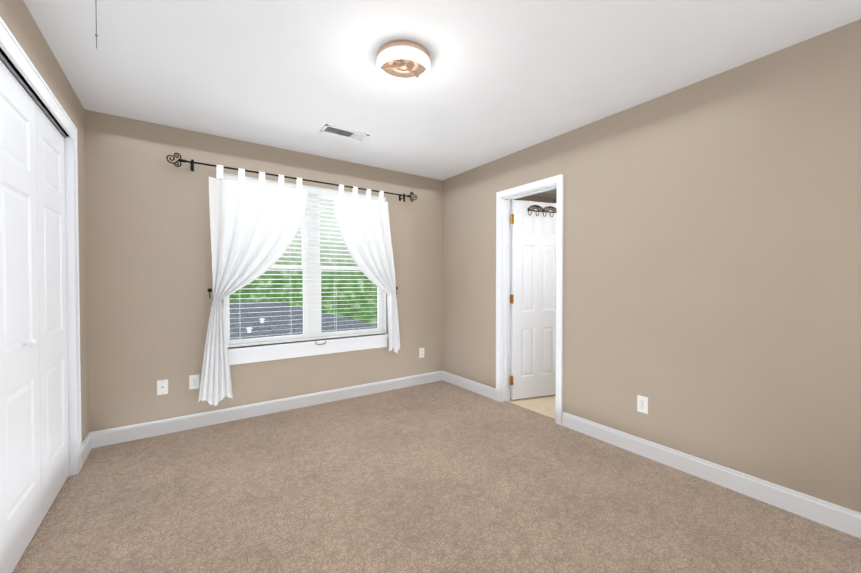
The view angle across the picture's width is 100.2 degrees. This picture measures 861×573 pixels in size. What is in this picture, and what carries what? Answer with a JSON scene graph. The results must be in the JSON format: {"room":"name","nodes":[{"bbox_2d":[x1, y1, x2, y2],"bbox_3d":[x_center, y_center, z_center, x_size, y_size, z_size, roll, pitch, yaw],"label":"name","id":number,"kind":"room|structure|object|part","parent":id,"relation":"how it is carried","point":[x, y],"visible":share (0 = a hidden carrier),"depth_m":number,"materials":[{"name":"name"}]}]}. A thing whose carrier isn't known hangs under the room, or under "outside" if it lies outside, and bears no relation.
{"room":"empty bedroom","nodes":[
{"label":"empty bedroom","id":0,"kind":"room"},
{"bbox_2d":[0,0,88,442],"bbox_3d":[-1.381,-0.024,0.907,0.120,2.440,4.020,-1,1,-35],"label":"wall","id":1,"kind":"structure","parent":0,"point":[18,20],"depth_m":2.23,"materials":[{"name":"paint"}]},
{"bbox_2d":[0,53,66,137],"bbox_3d":[-1.666,-0.903,1.317,0.083,0.012,2.116,-1,1,-35],"label":"track rail","id":2,"kind":"object","parent":1,"relation":"attached to","point":[22,83],"visible":0.24,"depth_m":1.68,"materials":[{"name":"silver metal"}]},
{"bbox_2d":[0,60,68,572],"bbox_3d":[-1.635,0.141,1.352,0.071,2.073,2.109,-1,1,-35],"label":"bifold closet door","id":3,"kind":"structure","parent":1,"relation":"in","point":[34,452],"depth_m":1.69,"materials":[{"name":"white wood"}]},
{"bbox_3d":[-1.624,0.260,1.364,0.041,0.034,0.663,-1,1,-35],"label":"knob","id":4,"kind":"part","parent":3,"relation":"part of","materials":[{"name":"white"}]},
{"bbox_2d":[0,17,81,475],"bbox_3d":[-1.663,0.099,1.334,0.141,2.182,2.284,-1,1,-35],"label":"trim","id":5,"kind":"structure","parent":1,"relation":"attached to","point":[14,52],"depth_m":2.23,"materials":[{"name":"white wood"}]},
{"bbox_2d":[82,431,93,465],"bbox_3d":[-2.359,1.117,2.456,0.016,0.115,0.328,-1,1,-35],"label":"baseboard","id":6,"kind":"structure","parent":1,"relation":"attached to","point":[88,443],"depth_m":2.50,"materials":[{"name":"white wood"}]},
{"bbox_2d":[85,110,442,431],"bbox_3d":[-1.207,-0.062,3.563,3.430,2.440,0.150,-1,1,-35],"label":"wall","id":7,"kind":"structure","parent":0,"point":[149,265],"depth_m":2.91,"materials":[{"name":"paint"}]},
{"bbox_2d":[157,379,167,394],"bbox_3d":[-2.120,0.796,2.848,0.070,0.115,0.008,-1,1,-35],"label":"electrical outlet plate","id":8,"kind":"object","parent":7,"relation":"attached to","point":[162,385],"depth_m":2.85,"materials":[{"name":"white plastic"}]},
{"bbox_2d":[189,374,198,389],"bbox_3d":[-1.947,0.787,2.968,0.070,0.115,0.008,-1,1,-35],"label":"electrical outlet plate","id":9,"kind":"object","parent":7,"relation":"attached to","point":[193,379],"depth_m":2.96,"materials":[{"name":"white plastic"}]},
{"bbox_2d":[94,371,441,447],"bbox_3d":[-1.160,1.101,3.512,3.190,0.115,0.016,-1,1,-35],"label":"baseboard","id":10,"kind":"structure","parent":7,"relation":"attached to","point":[105,437],"depth_m":3.18,"materials":[{"name":"white wood"}]},
{"bbox_2d":[180,159,410,201],"bbox_3d":[-1.115,-0.973,3.461,2.118,0.095,0.101,-1,1,-35],"label":"curtain rod","id":11,"kind":"object","parent":7,"relation":"attached to","point":[192,162],"visible":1,"depth_m":3.27,"materials":[{"name":"black metal"}]},
{"bbox_2d":[166,153,181,166],"bbox_3d":[-2.000,-0.991,2.806,0.097,0.111,0.009,-1,1,-35],"label":"finial","id":12,"kind":"object","parent":11,"relation":"attached to","point":[174,159],"visible":1,"depth_m":2.81,"materials":[{"name":"black metal"}]},
{"bbox_2d":[198,165,307,405],"bbox_3d":[-1.514,-0.015,3.145,0.890,1.987,0.095,-1,1,-35],"label":"curtain","id":13,"kind":"object","parent":11,"relation":"hanging from","point":[254,227],"visible":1,"depth_m":3.06,"materials":[{"name":"white fabric"}]},
{"bbox_2d":[333,184,399,352],"bbox_3d":[-0.638,-0.143,3.750,0.740,1.748,0.095,-1,1,-35],"label":"curtain","id":14,"kind":"object","parent":11,"relation":"hanging from","point":[364,226],"visible":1,"depth_m":3.78,"materials":[{"name":"white fabric"}]},
{"bbox_2d":[410,192,416,201],"bbox_3d":[-0.191,-1.009,4.058,0.097,0.111,0.009,-1,1,-35],"label":"finial","id":15,"kind":"object","parent":11,"relation":"attached to","point":[411,193],"visible":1,"depth_m":4.04,"materials":[{"name":"black metal"}]},
{"bbox_2d":[222,173,387,364],"bbox_3d":[-1.164,-0.151,3.570,1.576,1.644,0.175,-1,1,-35],"label":"window unit","id":16,"kind":"structure","parent":7,"relation":"in","point":[310,266],"depth_m":3.56,"materials":[{"name":"white plastic"}]},
{"bbox_2d":[419,348,423,357],"bbox_3d":[-0.102,0.781,4.245,0.070,0.115,0.008,-1,1,-35],"label":"electrical outlet plate","id":17,"kind":"object","parent":7,"relation":"attached to","point":[421,350],"depth_m":4.24,"materials":[{"name":"white plastic"}]},
{"bbox_2d":[12,380,860,572],"bbox_3d":[-0.333,1.236,1.669,4.050,0.100,4.290,-1,1,-35],"label":"floor carpet","id":18,"kind":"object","parent":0,"point":[441,476],"visible":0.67,"depth_m":1.94,"materials":[{"name":"beige carpet"}]},
{"bbox_2d":[23,0,860,198],"bbox_3d":[0.495,-1.312,2.205,6.065,0.100,4.290,-1,1,-35],"label":"ceiling","id":19,"kind":"structure","parent":0,"point":[507,77],"depth_m":2.02,"materials":[{"name":"paint"}]},
{"bbox_2d":[320,124,369,140],"bbox_3d":[-0.709,-1.270,2.984,0.370,0.006,0.156,-1,1,-35],"label":"ceiling vent","id":20,"kind":"object","parent":19,"relation":"in","point":[341,132],"visible":1,"depth_m":2.98,"materials":[{"name":"white metal"}]},
{"bbox_2d":[377,40,429,87],"bbox_3d":[-0.147,-1.213,1.976,0.292,0.092,0.292,-1,1,-35],"label":"flush-mount light","id":21,"kind":"object","parent":19,"relation":"attached to","point":[403,63],"visible":1,"depth_m":1.95,"materials":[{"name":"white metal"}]},
{"bbox_2d":[508,394,555,418],"bbox_3d":[1.857,1.206,3.744,1.915,0.100,3.070,-1,1,-35],"label":"floor","id":22,"kind":"structure","parent":0,"point":[545,405],"depth_m":3.53,"materials":[{"name":"beige tile"}]},
{"bbox_2d":[513,195,552,202],"bbox_3d":[1.038,-0.082,4.940,1.830,2.440,0.100,-1,1,-35],"label":"wall","id":23,"kind":"structure","parent":0,"point":[535,198],"depth_m":5.19,"materials":[{"name":"paint"}]},
{"bbox_2d":[442,19,860,512],"bbox_3d":[1.340,-0.051,2.791,0.120,2.440,4.020,-1,1,-35],"label":"wall","id":24,"kind":"structure","parent":0,"point":[712,275],"depth_m":2.15,"materials":[{"name":"paint"}]},
{"bbox_2d":[442,370,495,399],"bbox_3d":[0.412,1.094,4.028,0.016,0.115,0.897,-1,1,-35],"label":"baseboard","id":25,"kind":"structure","parent":24,"relation":"attached to","point":[487,391],"depth_m":3.97,"materials":[{"name":"white wood"}]},
{"bbox_2d":[496,174,563,424],"bbox_3d":[0.945,0.110,3.364,0.162,2.102,0.764,-1,1,-35],"label":"door frame","id":26,"kind":"structure","parent":24,"relation":"attached to","point":[558,180],"depth_m":3.59,"materials":[{"name":"white wood"}]},
{"bbox_2d":[511,200,556,399],"bbox_3d":[1.112,0.136,3.739,0.615,2.015,0.035,0,1,-20],"label":"door","id":27,"kind":"structure","parent":24,"relation":"in","point":[533,306],"depth_m":3.70,"materials":[{"name":"white wood"}]},
{"bbox_2d":[510,214,513,384],"bbox_3d":[1.082,0.134,3.728,0.608,1.714,0.177,0,1,-20],"label":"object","id":28,"kind":"structure","parent":27,"relation":"attached to","point":[512,299],"depth_m":3.61,"materials":[{"name":"gold metal"}]},
{"bbox_2d":[637,395,647,413],"bbox_3d":[1.472,0.820,2.500,0.008,0.115,0.070,-1,1,-35],"label":"electrical outlet plate","id":29,"kind":"object","parent":24,"relation":"attached to","point":[642,401],"depth_m":2.50,"materials":[{"name":"white plastic"}]},
{"bbox_2d":[562,412,860,538],"bbox_3d":[1.578,1.118,2.344,0.016,0.115,1.645,-1,1,-35],"label":"baseboard","id":30,"kind":"structure","parent":24,"relation":"attached to","point":[837,517],"depth_m":2.09,"materials":[{"name":"white wood"}]},
{"label":"strap","id":31,"kind":"object","parent":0,"visible":0},
{"bbox_2d":[527,205,556,212],"bbox_3d":[1.165,-0.803,3.719,0.383,0.067,0.011,0,1,-20],"label":"rack","id":32,"kind":"object","parent":31,"relation":"attached to","point":[546,208],"visible":0.96,"depth_m":3.71,"materials":[{"name":"brown metal"}]},
{"bbox_3d":[-0.809,-1.237,0.818,0.630,0.009,1.430,-1,1,-35],"label":"attic hatch","id":33,"kind":"object","parent":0,"visible":0},
{"bbox_2d":[95,0,97,48],"bbox_3d":[-1.136,-1.026,1.221,0.008,0.436,0.008,-1,1,-35],"label":"pull cord","id":34,"kind":"object","parent":33,"relation":"hanging from","point":[96,35],"visible":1,"depth_m":1.22,"materials":[{"name":"grey plastic"}]},
{"label":"outside","id":35,"kind":"structure","parent":0,"visible":0},
{"bbox_2d":[229,198,376,323],"bbox_3d":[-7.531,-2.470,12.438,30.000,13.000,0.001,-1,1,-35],"label":"trees","id":36,"kind":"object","parent":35,"point":[354,305],"depth_m":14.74,"materials":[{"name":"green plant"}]},
{"bbox_2d":[230,301,376,339],"bbox_3d":[-3.901,0.960,5.484,12.000,1.100,5.650,-1,1,-35],"label":"roof","id":37,"kind":"structure","parent":35,"point":[344,323],"depth_m":6.55,"materials":[{"name":"grey"}]},
{"bbox_2d":[246,318,264,332],"bbox_3d":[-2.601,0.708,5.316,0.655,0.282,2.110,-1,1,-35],"label":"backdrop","id":38,"kind":"object","parent":37,"relation":"on","point":[250,328],"visible":0.52,"depth_m":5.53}
]}

